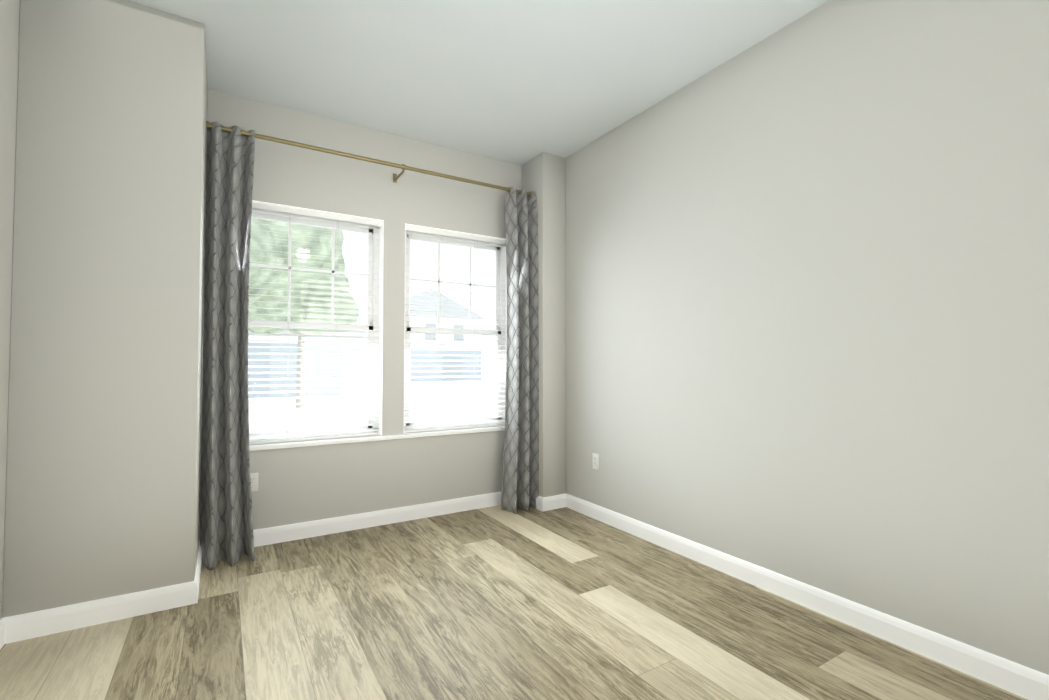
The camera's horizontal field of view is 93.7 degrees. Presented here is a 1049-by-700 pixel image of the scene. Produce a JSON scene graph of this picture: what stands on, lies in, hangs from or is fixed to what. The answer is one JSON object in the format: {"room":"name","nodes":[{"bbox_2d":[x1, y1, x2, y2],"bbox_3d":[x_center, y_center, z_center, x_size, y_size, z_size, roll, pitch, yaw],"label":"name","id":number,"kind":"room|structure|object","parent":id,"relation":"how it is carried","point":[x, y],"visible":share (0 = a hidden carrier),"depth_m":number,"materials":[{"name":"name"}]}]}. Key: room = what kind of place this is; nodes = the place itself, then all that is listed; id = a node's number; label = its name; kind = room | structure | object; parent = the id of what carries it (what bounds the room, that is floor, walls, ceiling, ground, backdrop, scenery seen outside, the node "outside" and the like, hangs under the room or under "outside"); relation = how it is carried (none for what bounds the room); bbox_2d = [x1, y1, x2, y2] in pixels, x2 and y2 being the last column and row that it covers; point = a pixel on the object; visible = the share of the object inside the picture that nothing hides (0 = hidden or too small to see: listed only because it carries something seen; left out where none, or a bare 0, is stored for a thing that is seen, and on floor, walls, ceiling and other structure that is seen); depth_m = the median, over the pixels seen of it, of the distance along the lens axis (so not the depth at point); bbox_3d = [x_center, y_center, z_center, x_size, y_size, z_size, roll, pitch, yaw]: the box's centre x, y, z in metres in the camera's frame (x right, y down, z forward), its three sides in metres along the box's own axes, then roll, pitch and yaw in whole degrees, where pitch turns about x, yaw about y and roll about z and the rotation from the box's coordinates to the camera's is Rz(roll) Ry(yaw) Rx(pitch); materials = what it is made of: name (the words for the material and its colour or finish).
{"room":"empty bedroom","nodes":[
{"label":"empty bedroom","id":0,"kind":"room"},
{"bbox_2d":[0,0,19,618],"bbox_3d":[-1.221,-0.251,0.454,0.140,2.760,5.150,1,-2,-32],"label":"wall","id":1,"kind":"structure","parent":0,"point":[9,27],"depth_m":1.95,"materials":[{"name":"paint"}]},
{"bbox_2d":[0,616,11,649],"bbox_3d":[-0.982,1.072,0.176,0.015,0.100,4.210,1,-2,-32],"label":"baseboard","id":2,"kind":"structure","parent":1,"relation":"attached to","point":[6,622],"depth_m":1.96,"materials":[{"name":"white wood"}]},
{"bbox_2d":[2,0,207,617],"bbox_3d":[-1.991,-0.195,2.450,0.640,2.760,0.660,1,-2,-32],"label":"wall","id":3,"kind":"structure","parent":0,"point":[103,472],"depth_m":2.16,"materials":[{"name":"paint"}]},
{"bbox_2d":[8,579,195,642],"bbox_3d":[-1.806,1.126,2.131,0.600,0.100,0.015,1,-2,-32],"label":"baseboard","id":4,"kind":"structure","parent":3,"relation":"attached to","point":[35,624],"depth_m":2.11,"materials":[{"name":"white wood"}]},
{"bbox_2d":[195,540,201,602],"bbox_3d":[-1.698,1.138,2.562,0.015,0.100,0.635,1,-2,-32],"label":"baseboard","id":5,"kind":"structure","parent":3,"relation":"attached to","point":[199,558],"depth_m":2.48,"materials":[{"name":"white wood"}]},
{"bbox_2d":[207,89,521,529],"bbox_3d":[-1.174,-0.168,3.422,3.050,2.760,0.140,1,-2,-32],"label":"wall","id":6,"kind":"structure","parent":0,"point":[304,484],"depth_m":3.44,"materials":[{"name":"paint"}]},
{"bbox_2d":[250,473,257,491],"bbox_3d":[-1.666,0.810,3.005,0.070,0.114,0.010,1,-2,-32],"label":"outlet","id":7,"kind":"object","parent":6,"relation":"attached to","point":[254,481],"visible":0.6,"depth_m":3.01,"materials":[{"name":"white plastic"}]},
{"bbox_2d":[248,200,383,440],"bbox_3d":[-1.413,-0.165,3.276,0.900,1.515,0.138,1,-2,-32],"label":"window","id":8,"kind":"structure","parent":6,"relation":"in","point":[373,257],"depth_m":3.40,"materials":[{"name":"white plastic"}]},
{"bbox_2d":[248,202,381,443],"bbox_3d":[-1.397,-0.167,3.250,0.888,1.509,0.058,1,-2,-32],"label":"window blind","id":9,"kind":"object","parent":8,"relation":"attached to","point":[270,208],"visible":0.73,"depth_m":3.24,"materials":[{"name":"white plastic"}]},
{"bbox_2d":[249,425,504,450],"bbox_3d":[-0.963,0.615,3.515,2.010,0.028,0.163,1,-2,-32],"label":"window sill","id":10,"kind":"structure","parent":6,"relation":"attached to","point":[280,445],"depth_m":3.35,"materials":[{"name":"white wood"}]},
{"bbox_2d":[253,491,501,546],"bbox_3d":[-0.955,1.162,3.429,2.190,0.100,0.015,1,-2,-32],"label":"baseboard","id":11,"kind":"structure","parent":6,"relation":"attached to","point":[284,533],"depth_m":3.36,"materials":[{"name":"white wood"}]},
{"bbox_2d":[404,223,506,429],"bbox_3d":[-0.522,-0.150,3.824,0.887,1.515,0.138,1,-2,-32],"label":"window","id":12,"kind":"structure","parent":6,"relation":"in","point":[497,287],"depth_m":3.88,"materials":[{"name":"white plastic"}]},
{"bbox_2d":[404,225,506,432],"bbox_3d":[-0.506,-0.151,3.798,0.875,1.509,0.058,1,-2,-32],"label":"window blind","id":13,"kind":"object","parent":12,"relation":"attached to","point":[450,235],"visible":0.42,"depth_m":3.77,"materials":[{"name":"white plastic"}]},
{"bbox_2d":[128,0,827,165],"bbox_3d":[0.138,-1.667,1.329,3.330,0.120,5.150,1,-2,-32],"label":"ceiling","id":14,"kind":"structure","parent":0,"point":[520,82],"depth_m":2.65,"materials":[{"name":"paint"}]},
{"bbox_2d":[0,505,1027,699],"bbox_3d":[0.138,1.202,1.249,3.330,0.100,5.150,1,-2,-32],"label":"floor","id":15,"kind":"structure","parent":0,"point":[498,603],"depth_m":2.02,"materials":[{"name":"wood"}]},
{"bbox_2d":[522,152,565,496],"bbox_3d":[0.151,-0.153,3.967,0.220,2.760,0.320,1,-2,-32],"label":"column","id":16,"kind":"structure","parent":0,"point":[543,175],"depth_m":3.83,"materials":[{"name":"paint"}]},
{"bbox_2d":[534,496,547,511],"bbox_3d":[0.066,1.174,3.846,0.015,0.100,0.295,1,-2,-32],"label":"baseboard","id":17,"kind":"structure","parent":16,"relation":"attached to","point":[541,502],"depth_m":3.74,"materials":[{"name":"white wood"}]},
{"bbox_2d":[565,0,1048,674],"bbox_3d":[1.497,-0.204,2.124,0.140,2.760,5.150,1,-2,-32],"label":"wall","id":18,"kind":"structure","parent":0,"point":[807,298],"depth_m":2.15,"materials":[{"name":"paint"}]},
{"bbox_2d":[592,453,598,469],"bbox_3d":[0.514,0.806,3.553,0.010,0.114,0.070,1,-2,-32],"label":"outlet","id":19,"kind":"object","parent":18,"relation":"attached to","point":[595,456],"visible":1,"depth_m":3.55,"materials":[{"name":"white plastic"}]},
{"bbox_2d":[560,493,1048,699],"bbox_3d":[1.515,1.120,1.911,0.015,0.100,4.550,1,-2,-32],"label":"baseboard","id":20,"kind":"structure","parent":18,"relation":"attached to","point":[1025,682],"depth_m":2.09,"materials":[{"name":"white wood"}]},
{"label":"outside","id":21,"kind":"structure","parent":0,"visible":0},
{"bbox_2d":[249,369,495,430],"bbox_3d":[-23.562,3.266,57.552,140.000,0.200,115.620,1,-2,-32],"label":"ground","id":22,"kind":"structure","parent":21,"point":[315,406],"depth_m":17.99,"materials":[{"name":"white"}]},
{"bbox_2d":[249,218,343,303],"bbox_3d":[-6.532,-1.929,10.350,5.010,7.565,5.019,1,-2,-32],"label":"tree","id":23,"kind":"object","parent":22,"relation":"on","point":[312,245],"depth_m":9.90,"materials":[{"name":"green plant"}]},
{"bbox_2d":[248,249,359,407],"bbox_3d":[-8.215,-1.187,17.638,3.987,6.487,3.602,1,-2,-32],"label":"tree","id":24,"kind":"object","parent":22,"relation":"on","point":[321,306],"depth_m":16.77,"materials":[{"name":"green plant"}]},
{"bbox_2d":[248,330,367,397],"bbox_3d":[-12.223,-0.071,25.642,7.700,4.700,7.700,1,-2,-32],"label":"house","id":25,"kind":"structure","parent":22,"relation":"on","point":[307,363],"depth_m":22.91,"materials":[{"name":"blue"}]},
{"bbox_2d":[355,288,484,381],"bbox_3d":[-10.920,-1.212,47.615,10.700,8.200,10.700,1,-2,-32],"label":"house","id":26,"kind":"structure","parent":22,"relation":"on","point":[434,316],"depth_m":43.86,"materials":[{"name":"grey"}]}
]}

